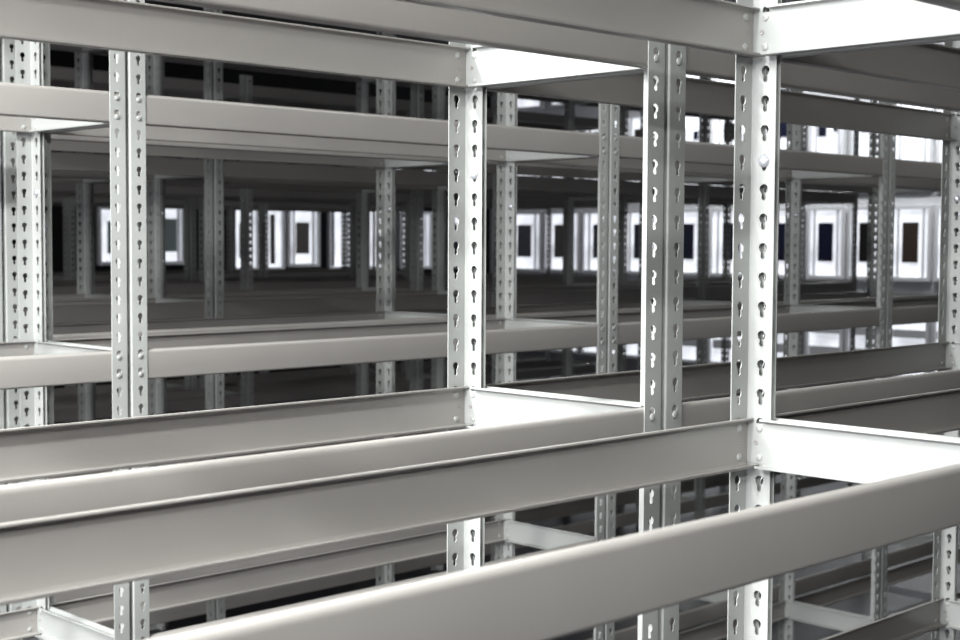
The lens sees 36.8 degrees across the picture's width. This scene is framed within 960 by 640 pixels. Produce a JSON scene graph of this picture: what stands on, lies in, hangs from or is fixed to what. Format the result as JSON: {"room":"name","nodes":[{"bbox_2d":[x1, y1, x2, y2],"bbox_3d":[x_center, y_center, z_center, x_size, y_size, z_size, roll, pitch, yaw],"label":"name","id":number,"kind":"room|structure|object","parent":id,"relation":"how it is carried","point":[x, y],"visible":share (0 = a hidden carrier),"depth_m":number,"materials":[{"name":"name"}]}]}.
{"room":"warehouse storage room","nodes":[
{"label":"warehouse storage room","id":0,"kind":"room"},
{"bbox_2d":[9,45,490,390],"bbox_3d":[-8.792,-1.497,16.692,25.400,5.200,0.200,-3,4,-45],"label":"wall","id":1,"kind":"structure","parent":0,"point":[57,58],"depth_m":21.52,"materials":[{"name":"paint"}]},
{"bbox_2d":[23,214,47,261],"bbox_3d":[-5.959,-1.100,19.325,0.340,0.650,0.070,-3,4,-45],"label":"window","id":2,"kind":"structure","parent":1,"relation":"in","point":[46,241],"depth_m":19.40,"materials":[{"name":"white glass"}]},
{"bbox_2d":[96,207,116,264],"bbox_3d":[-5.197,-1.172,20.073,0.280,0.820,0.070,-3,4,-45],"label":"window","id":3,"kind":"structure","parent":1,"relation":"in","point":[103,219],"depth_m":20.05,"materials":[{"name":"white glass"}]},
{"bbox_2d":[162,208,183,264],"bbox_3d":[-4.485,-1.222,20.774,0.520,0.850,0.070,-3,4,-45],"label":"window","id":4,"kind":"structure","parent":1,"relation":"in","point":[174,218],"depth_m":20.83,"materials":[{"name":"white glass"}]},
{"bbox_2d":[236,210,258,269],"bbox_3d":[-3.539,-1.217,21.709,0.500,0.950,0.070,-3,4,-45],"label":"window","id":5,"kind":"structure","parent":1,"relation":"in","point":[255,212],"depth_m":21.82,"materials":[{"name":"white glass"}]},
{"bbox_2d":[266,211,284,268],"bbox_3d":[-3.161,-1.236,22.081,0.400,0.950,0.070,-3,4,-45],"label":"window","id":6,"kind":"structure","parent":1,"relation":"in","point":[276,219],"depth_m":22.13,"materials":[{"name":"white glass"}]},
{"bbox_2d":[286,211,319,266],"bbox_3d":[-2.755,-1.290,22.479,0.620,0.920,0.070,-3,4,-45],"label":"window","id":7,"kind":"structure","parent":1,"relation":"in","point":[302,228],"depth_m":22.47,"materials":[{"name":"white glass"}]},
{"bbox_2d":[327,212,348,268],"bbox_3d":[-2.221,-1.291,23.006,0.500,0.970,0.070,-3,4,-45],"label":"window","id":8,"kind":"structure","parent":1,"relation":"in","point":[333,218],"depth_m":22.90,"materials":[{"name":"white glass"}]},
{"bbox_2d":[369,212,381,268],"bbox_3d":[-1.652,-1.334,23.567,0.700,1.000,0.070,-3,4,-45],"label":"window","id":9,"kind":"structure","parent":1,"relation":"in","point":[370,213],"depth_m":23.45,"materials":[{"name":"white glass"}]},
{"bbox_2d":[398,212,431,268],"bbox_3d":[-1.083,-1.336,24.129,0.700,0.950,0.070,-3,4,-45],"label":"window","id":10,"kind":"structure","parent":1,"relation":"in","point":[427,247],"depth_m":24.27,"materials":[{"name":"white glass"}]},
{"bbox_2d":[455,217,457,267],"bbox_3d":[-0.442,-1.367,24.761,0.800,0.950,0.070,-3,4,-45],"label":"window","id":11,"kind":"structure","parent":1,"relation":"in","point":[456,219],"depth_m":24.77,"materials":[{"name":"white glass"}]},
{"bbox_2d":[135,0,788,44],"bbox_3d":[-0.282,-3.686,7.946,25.400,0.200,24.400,-3,4,-45],"label":"ceiling","id":12,"kind":"structure","parent":0,"point":[146,1],"depth_m":20.66,"materials":[{"name":"paint"}]},
{"bbox_2d":[47,369,959,639],"bbox_3d":[-0.308,1.706,8.238,25.400,0.200,24.400,-3,4,-45],"label":"floor","id":13,"kind":"structure","parent":0,"point":[916,591],"depth_m":8.56,"materials":[{"name":"grey concrete"}]},
{"bbox_2d":[0,131,6,612],"bbox_3d":[-2.368,0.210,3.948,2.007,3.230,0.537,-3,4,-45],"label":"shelving rack","id":14,"kind":"object","parent":13,"relation":"on","point":[3,609],"visible":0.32,"depth_m":4.44,"materials":[{"name":"metal"}]},
{"bbox_2d":[2,206,28,426],"bbox_3d":[-4.880,-0.249,12.205,2.000,3.230,0.530,-3,4,-45],"label":"shelving rack","id":15,"kind":"object","parent":13,"relation":"on","point":[24,208],"visible":0.06,"depth_m":12.68,"materials":[{"name":"metal"}]},
{"bbox_2d":[2,151,69,422],"bbox_3d":[-4.370,-0.218,11.689,2.000,3.230,0.530,-3,4,-45],"label":"shelving rack","id":16,"kind":"object","parent":13,"relation":"on","point":[64,200],"visible":0.12,"depth_m":12.15,"materials":[{"name":"metal"}]},
{"bbox_2d":[1,41,117,421],"bbox_3d":[-2.729,0.034,7.171,2.000,3.230,0.530,-3,4,-45],"label":"shelving rack","id":17,"kind":"object","parent":13,"relation":"on","point":[81,294],"visible":0.13,"depth_m":8.00,"materials":[{"name":"metal"}]},
{"bbox_2d":[0,40,129,639],"bbox_3d":[-1.858,0.241,3.432,2.007,3.230,0.537,-3,4,-45],"label":"shelving rack","id":18,"kind":"object","parent":13,"relation":"on","point":[28,108],"visible":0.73,"depth_m":3.94,"materials":[{"name":"metal"}]},
{"bbox_2d":[1,156,189,414],"bbox_3d":[-3.090,-0.142,10.393,2.000,3.230,0.530,-3,4,-45],"label":"shelving rack","id":19,"kind":"object","parent":13,"relation":"on","point":[101,390],"visible":0.15,"depth_m":10.86,"materials":[{"name":"metal"}]},
{"bbox_2d":[3,8,214,639],"bbox_3d":[-2.219,0.065,6.654,2.000,3.230,0.530,-3,4,-45],"label":"shelving rack","id":20,"kind":"object","parent":13,"relation":"on","point":[62,163],"visible":0.37,"depth_m":7.11,"materials":[{"name":"metal"}]},
{"bbox_2d":[2,204,218,273],"bbox_3d":[-3.450,-0.318,13.615,2.000,3.230,0.530,-3,4,-45],"label":"shelving rack","id":21,"kind":"object","parent":13,"relation":"on","point":[52,204],"visible":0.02,"depth_m":13.78,"materials":[{"name":"metal"}]},
{"bbox_2d":[1,62,246,424],"bbox_3d":[-2.579,-0.112,9.876,2.000,3.230,0.530,-3,4,-45],"label":"shelving rack","id":22,"kind":"object","parent":13,"relation":"on","point":[65,410],"visible":0.28,"depth_m":10.06,"materials":[{"name":"metal"}]},
{"bbox_2d":[46,151,263,422],"bbox_3d":[-2.939,-0.288,13.098,2.000,3.230,0.530,-3,4,-45],"label":"shelving rack","id":23,"kind":"object","parent":13,"relation":"on","point":[230,206],"visible":0.14,"depth_m":13.30,"materials":[{"name":"metal"}]},
{"bbox_2d":[0,32,457,639],"bbox_3d":[-0.937,0.141,5.357,2.007,3.230,0.537,-3,4,-45],"label":"shelving rack","id":24,"kind":"object","parent":13,"relation":"on","point":[384,163],"visible":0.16,"depth_m":5.41,"materials":[{"name":"metal"}]},
{"bbox_2d":[85,49,416,420],"bbox_3d":[-1.299,-0.035,8.581,2.000,3.230,0.530,-3,4,-45],"label":"shelving rack","id":25,"kind":"object","parent":13,"relation":"on","point":[361,82],"visible":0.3,"depth_m":8.97,"materials":[{"name":"metal"}]},
{"bbox_2d":[165,158,380,411],"bbox_3d":[-1.659,-0.211,11.802,2.000,3.230,0.530,-3,4,-45],"label":"shelving rack","id":26,"kind":"object","parent":13,"relation":"on","point":[286,376],"visible":0.23,"depth_m":12.01,"materials":[{"name":"metal"}]},
{"bbox_2d":[193,166,375,408],"bbox_3d":[-2.019,-0.387,15.024,2.000,3.230,0.530,-3,4,-45],"label":"shelving rack","id":27,"kind":"object","parent":13,"relation":"on","point":[344,226],"visible":0.14,"depth_m":15.51,"materials":[{"name":"metal"}]},
{"bbox_2d":[35,0,608,639],"bbox_3d":[-0.427,0.172,4.841,2.007,3.230,0.537,-3,4,-45],"label":"shelving rack","id":28,"kind":"object","parent":13,"relation":"on","point":[148,117],"visible":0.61,"depth_m":4.67,"materials":[{"name":"metal"}]},
{"bbox_2d":[156,9,496,629],"bbox_3d":[-0.788,-0.005,8.064,2.000,3.230,0.530,-3,4,-45],"label":"shelving rack","id":29,"kind":"object","parent":13,"relation":"on","point":[223,170],"visible":0.34,"depth_m":7.72,"materials":[{"name":"metal"}]},
{"bbox_2d":[232,160,420,407],"bbox_3d":[-1.508,-0.357,14.508,2.000,3.230,0.530,-3,4,-45],"label":"shelving rack","id":30,"kind":"object","parent":13,"relation":"on","point":[266,273],"visible":0.16,"depth_m":13.96,"materials":[{"name":"metal"}]},
{"bbox_2d":[209,75,448,405],"bbox_3d":[-1.148,-0.181,11.286,2.000,3.230,0.530,-3,4,-45],"label":"shelving rack","id":31,"kind":"object","parent":13,"relation":"on","point":[341,386],"visible":0.21,"depth_m":11.04,"materials":[{"name":"metal"}]},
{"bbox_2d":[0,0,664,639],"bbox_3d":[-0.584,0.318,2.119,2.068,3.230,0.528,-3,4,-45],"label":"shelving rack","id":32,"kind":"object","parent":13,"relation":"on","point":[481,421],"visible":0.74,"depth_m":2.55,"materials":[{"name":"metal"}]},
{"bbox_2d":[353,166,550,395],"bbox_3d":[-0.228,-0.281,13.212,2.000,3.230,0.530,-3,4,-45],"label":"shelving rack","id":33,"kind":"object","parent":13,"relation":"on","point":[427,365],"visible":0.07,"depth_m":13.61,"materials":[{"name":"metal"}]},
{"bbox_2d":[0,0,959,639],"bbox_3d":[-0.089,0.349,1.599,2.068,3.230,0.528,-3,4,-45],"label":"shelving rack","id":34,"kind":"object","parent":13,"relation":"on","point":[909,488],"visible":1,"depth_m":1.88,"materials":[{"name":"metal"}]},
{"bbox_2d":[364,80,622,517],"bbox_3d":[0.132,-0.104,9.990,2.000,3.230,0.530,-3,4,-45],"label":"shelving rack","id":35,"kind":"object","parent":13,"relation":"on","point":[567,281],"visible":0.28,"depth_m":10.38,"materials":[{"name":"metal"}]},
{"bbox_2d":[408,97,603,390],"bbox_3d":[0.282,-0.250,12.695,2.000,3.230,0.530,-3,4,-45],"label":"shelving rack","id":36,"kind":"object","parent":13,"relation":"on","point":[541,369],"visible":0.1,"depth_m":12.75,"materials":[{"name":"metal"}]},
{"bbox_2d":[388,33,741,639],"bbox_3d":[0.493,0.072,6.767,2.007,3.230,0.537,-3,4,-45],"label":"shelving rack","id":37,"kind":"object","parent":13,"relation":"on","point":[718,608],"visible":0.11,"depth_m":6.93,"materials":[{"name":"metal"}]},
{"bbox_2d":[439,76,704,570],"bbox_3d":[0.642,-0.074,9.473,2.000,3.230,0.530,-3,4,-45],"label":"shelving rack","id":38,"kind":"object","parent":13,"relation":"on","point":[525,184],"visible":0.2,"depth_m":9.52,"materials":[{"name":"metal"}]},
{"bbox_2d":[569,102,780,513],"bbox_3d":[1.562,-0.174,11.400,2.000,3.230,0.530,-3,4,-45],"label":"shelving rack","id":39,"kind":"object","parent":13,"relation":"on","point":[726,205],"visible":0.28,"depth_m":11.38,"materials":[{"name":"metal"}]},
{"bbox_2d":[507,0,889,639],"bbox_3d":[1.003,0.102,6.251,2.007,3.230,0.537,-3,4,-45],"label":"shelving rack","id":40,"kind":"object","parent":13,"relation":"on","point":[624,152],"visible":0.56,"depth_m":6.48,"materials":[{"name":"metal"}]},
{"bbox_2d":[471,41,959,639],"bbox_3d":[0.891,0.247,3.572,2.068,3.230,0.528,-3,4,-45],"label":"shelving rack","id":41,"kind":"object","parent":13,"relation":"on","point":[683,94],"visible":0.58,"depth_m":3.35,"materials":[{"name":"metal"}]},
{"bbox_2d":[650,77,859,518],"bbox_3d":[2.073,-0.143,10.883,2.000,3.230,0.530,-3,4,-45],"label":"shelving rack","id":42,"kind":"object","parent":13,"relation":"on","point":[711,193],"visible":0.23,"depth_m":10.98,"materials":[{"name":"metal"}]},
{"bbox_2d":[673,100,946,602],"bbox_3d":[1.924,0.003,8.176,2.000,3.230,0.530,-3,4,-45],"label":"shelving rack","id":43,"kind":"object","parent":13,"relation":"on","point":[922,546],"visible":0.09,"depth_m":8.53,"materials":[{"name":"metal"}]},
{"bbox_2d":[754,0,959,639],"bbox_3d":[1.385,0.277,3.051,2.068,3.230,0.528,-3,4,-45],"label":"shelving rack","id":44,"kind":"object","parent":13,"relation":"on","point":[922,62],"visible":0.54,"depth_m":2.74,"materials":[{"name":"metal"}]},
{"bbox_2d":[788,43,959,639],"bbox_3d":[2.434,0.033,7.660,2.000,3.230,0.530,-3,4,-45],"label":"shelving rack","id":45,"kind":"object","parent":13,"relation":"on","point":[913,173],"visible":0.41,"depth_m":7.09,"materials":[{"name":"metal"}]},
{"bbox_2d":[945,48,959,639],"bbox_3d":[2.366,0.175,5.024,2.068,3.230,0.528,-3,4,-45],"label":"shelving rack","id":46,"kind":"object","parent":13,"relation":"on","point":[957,594],"visible":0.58,"depth_m":4.48,"materials":[{"name":"metal"}]},
{"bbox_2d":[489,42,956,382],"bbox_3d":[8.675,-1.425,16.930,0.200,5.200,24.000,-3,4,-45],"label":"wall","id":47,"kind":"structure","parent":0,"point":[909,198],"depth_m":21.13,"materials":[{"name":"white paint"}]},
{"bbox_2d":[516,211,542,271],"bbox_3d":[0.774,-1.346,24.761,0.070,1.020,0.810,-3,4,-45],"label":"window","id":48,"kind":"structure","parent":47,"relation":"in","point":[529,254],"depth_m":24.66,"materials":[{"name":"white glass"}]},
{"bbox_2d":[517,99,543,110],"bbox_3d":[0.787,-3.933,24.620,0.070,0.700,0.790,-3,4,-45],"label":"window","id":49,"kind":"structure","parent":47,"relation":"in","point":[522,104],"depth_m":24.58,"materials":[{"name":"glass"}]},
{"bbox_2d":[543,211,581,272],"bbox_3d":[1.378,-1.310,24.149,0.070,1.020,0.810,-3,4,-45],"label":"window","id":50,"kind":"structure","parent":47,"relation":"in","point":[556,253],"depth_m":24.20,"materials":[{"name":"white glass"}]},
{"bbox_2d":[545,348,580,353],"bbox_3d":[1.372,-0.022,24.219,0.070,1.140,0.810,-3,4,-45],"label":"window","id":51,"kind":"structure","parent":47,"relation":"in","point":[575,350],"depth_m":24.04,"materials":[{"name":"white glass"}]},
{"bbox_2d":[550,102,576,107],"bbox_3d":[1.391,-3.897,24.009,0.070,0.700,0.560,-3,4,-45],"label":"window","id":52,"kind":"structure","parent":47,"relation":"in","point":[552,105],"depth_m":24.12,"materials":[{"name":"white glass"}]},
{"bbox_2d":[580,346,618,356],"bbox_3d":[1.976,0.014,23.608,0.070,1.140,0.810,-3,4,-45],"label":"window","id":53,"kind":"structure","parent":47,"relation":"in","point":[588,350],"depth_m":23.79,"materials":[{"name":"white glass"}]},
{"bbox_2d":[581,211,619,273],"bbox_3d":[1.982,-1.274,23.538,0.070,1.020,0.810,-3,4,-45],"label":"window","id":54,"kind":"structure","parent":47,"relation":"in","point":[589,218],"depth_m":23.70,"materials":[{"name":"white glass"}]},
{"bbox_2d":[582,117,620,180],"bbox_3d":[1.989,-2.652,23.463,0.070,1.280,0.810,-3,4,-45],"label":"window","id":55,"kind":"structure","parent":47,"relation":"in","point":[615,122],"depth_m":23.57,"materials":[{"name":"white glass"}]},
{"bbox_2d":[624,344,652,358],"bbox_3d":[2.580,0.050,22.997,0.070,1.140,0.810,-3,4,-45],"label":"window","id":56,"kind":"structure","parent":47,"relation":"in","point":[631,349],"depth_m":23.15,"materials":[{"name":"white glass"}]},
{"bbox_2d":[625,210,654,273],"bbox_3d":[2.586,-1.238,22.927,0.070,1.020,0.810,-3,4,-45],"label":"window","id":57,"kind":"structure","parent":47,"relation":"in","point":[633,215],"depth_m":23.06,"materials":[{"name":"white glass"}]},
{"bbox_2d":[626,114,655,181],"bbox_3d":[2.593,-2.616,22.852,0.070,1.280,0.810,-3,4,-45],"label":"window","id":58,"kind":"structure","parent":47,"relation":"in","point":[634,120],"depth_m":22.95,"materials":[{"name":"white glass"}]},
{"bbox_2d":[676,339,707,362],"bbox_3d":[3.184,0.086,22.385,0.070,1.140,0.810,-3,4,-45],"label":"window","id":59,"kind":"structure","parent":47,"relation":"in","point":[688,346],"depth_m":22.34,"materials":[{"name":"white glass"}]},
{"bbox_2d":[677,209,708,275],"bbox_3d":[3.190,-1.202,22.316,0.070,1.020,0.810,-3,4,-45],"label":"window","id":60,"kind":"structure","parent":47,"relation":"in","point":[690,215],"depth_m":22.24,"materials":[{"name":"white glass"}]},
{"bbox_2d":[686,74,699,78],"bbox_3d":[3.203,-3.788,22.176,0.070,0.700,0.560,-3,4,-45],"label":"window","id":61,"kind":"structure","parent":47,"relation":"in","point":[689,76],"depth_m":22.12,"materials":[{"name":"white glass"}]},
{"bbox_2d":[679,116,710,184],"bbox_3d":[3.197,-2.580,22.241,0.070,1.280,0.810,-3,4,-45],"label":"window","id":62,"kind":"structure","parent":47,"relation":"in","point":[691,123],"depth_m":22.17,"materials":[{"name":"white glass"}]},
{"bbox_2d":[712,78,734,83],"bbox_3d":[3.807,-3.752,21.564,0.070,0.700,0.790,-3,4,-45],"label":"window","id":63,"kind":"structure","parent":47,"relation":"in","point":[713,79],"depth_m":21.73,"materials":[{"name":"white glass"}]},
{"bbox_2d":[707,336,740,363],"bbox_3d":[3.788,0.122,21.774,0.070,1.140,0.810,-3,4,-45],"label":"window","id":64,"kind":"structure","parent":47,"relation":"in","point":[714,344],"depth_m":21.98,"materials":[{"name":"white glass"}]},
{"bbox_2d":[709,208,742,276],"bbox_3d":[3.794,-1.166,21.704,0.070,1.020,0.810,-3,4,-45],"label":"window","id":65,"kind":"structure","parent":47,"relation":"in","point":[715,215],"depth_m":21.88,"materials":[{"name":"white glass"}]},
{"bbox_2d":[710,119,743,186],"bbox_3d":[3.801,-2.544,21.630,0.070,1.280,0.810,-3,4,-45],"label":"window","id":66,"kind":"structure","parent":47,"relation":"in","point":[717,126],"depth_m":21.78,"materials":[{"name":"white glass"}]},
{"bbox_2d":[762,332,804,356],"bbox_3d":[4.392,0.158,21.163,0.070,1.140,0.810,-3,4,-45],"label":"window","id":67,"kind":"structure","parent":47,"relation":"in","point":[780,335],"depth_m":21.15,"materials":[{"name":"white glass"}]},
{"bbox_2d":[763,207,806,277],"bbox_3d":[4.398,-1.130,21.093,0.070,1.020,0.810,-3,4,-45],"label":"window","id":68,"kind":"structure","parent":47,"relation":"in","point":[781,260],"depth_m":21.05,"materials":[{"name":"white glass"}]},
{"bbox_2d":[766,123,807,188],"bbox_3d":[4.405,-2.508,21.019,0.070,1.280,0.810,-3,4,-45],"label":"window","id":69,"kind":"structure","parent":47,"relation":"in","point":[783,136],"depth_m":20.97,"materials":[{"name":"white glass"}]},
{"bbox_2d":[805,329,844,354],"bbox_3d":[4.925,0.190,20.623,0.070,1.140,0.610,-3,4,-45],"label":"window","id":70,"kind":"structure","parent":47,"relation":"in","point":[823,341],"depth_m":20.62,"materials":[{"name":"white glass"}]},
{"bbox_2d":[806,207,846,278],"bbox_3d":[4.932,-1.098,20.553,0.070,1.020,0.610,-3,4,-45],"label":"window","id":71,"kind":"structure","parent":47,"relation":"in","point":[826,243],"depth_m":20.54,"materials":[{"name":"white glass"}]},
{"bbox_2d":[808,98,848,190],"bbox_3d":[4.938,-2.476,20.479,0.070,1.280,0.610,-3,4,-45],"label":"window","id":72,"kind":"structure","parent":47,"relation":"in","point":[820,139],"depth_m":20.48,"materials":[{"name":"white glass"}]},
{"bbox_2d":[845,327,874,350],"bbox_3d":[5.389,0.217,20.154,0.070,1.140,0.610,-3,4,-45],"label":"window","id":73,"kind":"structure","parent":47,"relation":"in","point":[860,333],"depth_m":20.24,"materials":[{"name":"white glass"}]},
{"bbox_2d":[846,206,876,279],"bbox_3d":[5.395,-1.071,20.084,0.070,1.020,0.610,-3,4,-45],"label":"window","id":74,"kind":"structure","parent":47,"relation":"in","point":[862,225],"depth_m":20.15,"materials":[{"name":"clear glass"}]},
{"bbox_2d":[849,98,878,156],"bbox_3d":[5.402,-2.449,20.009,0.070,1.280,0.610,-3,4,-45],"label":"window","id":75,"kind":"structure","parent":47,"relation":"in","point":[863,136],"depth_m":20.09,"materials":[{"name":"clear glass"}]},
{"bbox_2d":[889,323,930,376],"bbox_3d":[5.852,0.245,19.685,0.070,1.140,0.610,-3,4,-45],"label":"window","id":76,"kind":"structure","parent":47,"relation":"in","point":[919,333],"depth_m":19.66,"materials":[{"name":"clear glass"}]},
{"bbox_2d":[890,205,933,280],"bbox_3d":[5.859,-1.043,19.615,0.070,1.020,0.610,-3,4,-45],"label":"window","id":77,"kind":"structure","parent":47,"relation":"in","point":[913,225],"depth_m":19.58,"materials":[{"name":"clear glass"}]},
{"bbox_2d":[893,104,935,161],"bbox_3d":[5.865,-2.421,19.540,0.070,1.280,0.610,-3,4,-45],"label":"window","id":78,"kind":"structure","parent":47,"relation":"in","point":[907,148],"depth_m":19.53,"materials":[{"name":"clear glass"}]},
{"bbox_2d":[931,322,956,371],"bbox_3d":[6.316,0.273,19.216,0.070,1.140,0.610,-3,4,-45],"label":"window","id":79,"kind":"structure","parent":47,"relation":"in","point":[934,324],"depth_m":19.39,"materials":[{"name":"clear glass"}]},
{"bbox_2d":[933,205,958,281],"bbox_3d":[6.322,-1.015,19.146,0.070,1.020,0.610,-3,4,-45],"label":"window","id":80,"kind":"structure","parent":47,"relation":"in","point":[937,207],"depth_m":19.32,"materials":[{"name":"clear glass"}]},
{"bbox_2d":[936,109,959,163],"bbox_3d":[6.329,-2.393,19.071,0.070,1.280,0.610,-3,4,-45],"label":"window","id":81,"kind":"structure","parent":47,"relation":"in","point":[938,142],"depth_m":19.25,"materials":[{"name":"clear glass"}]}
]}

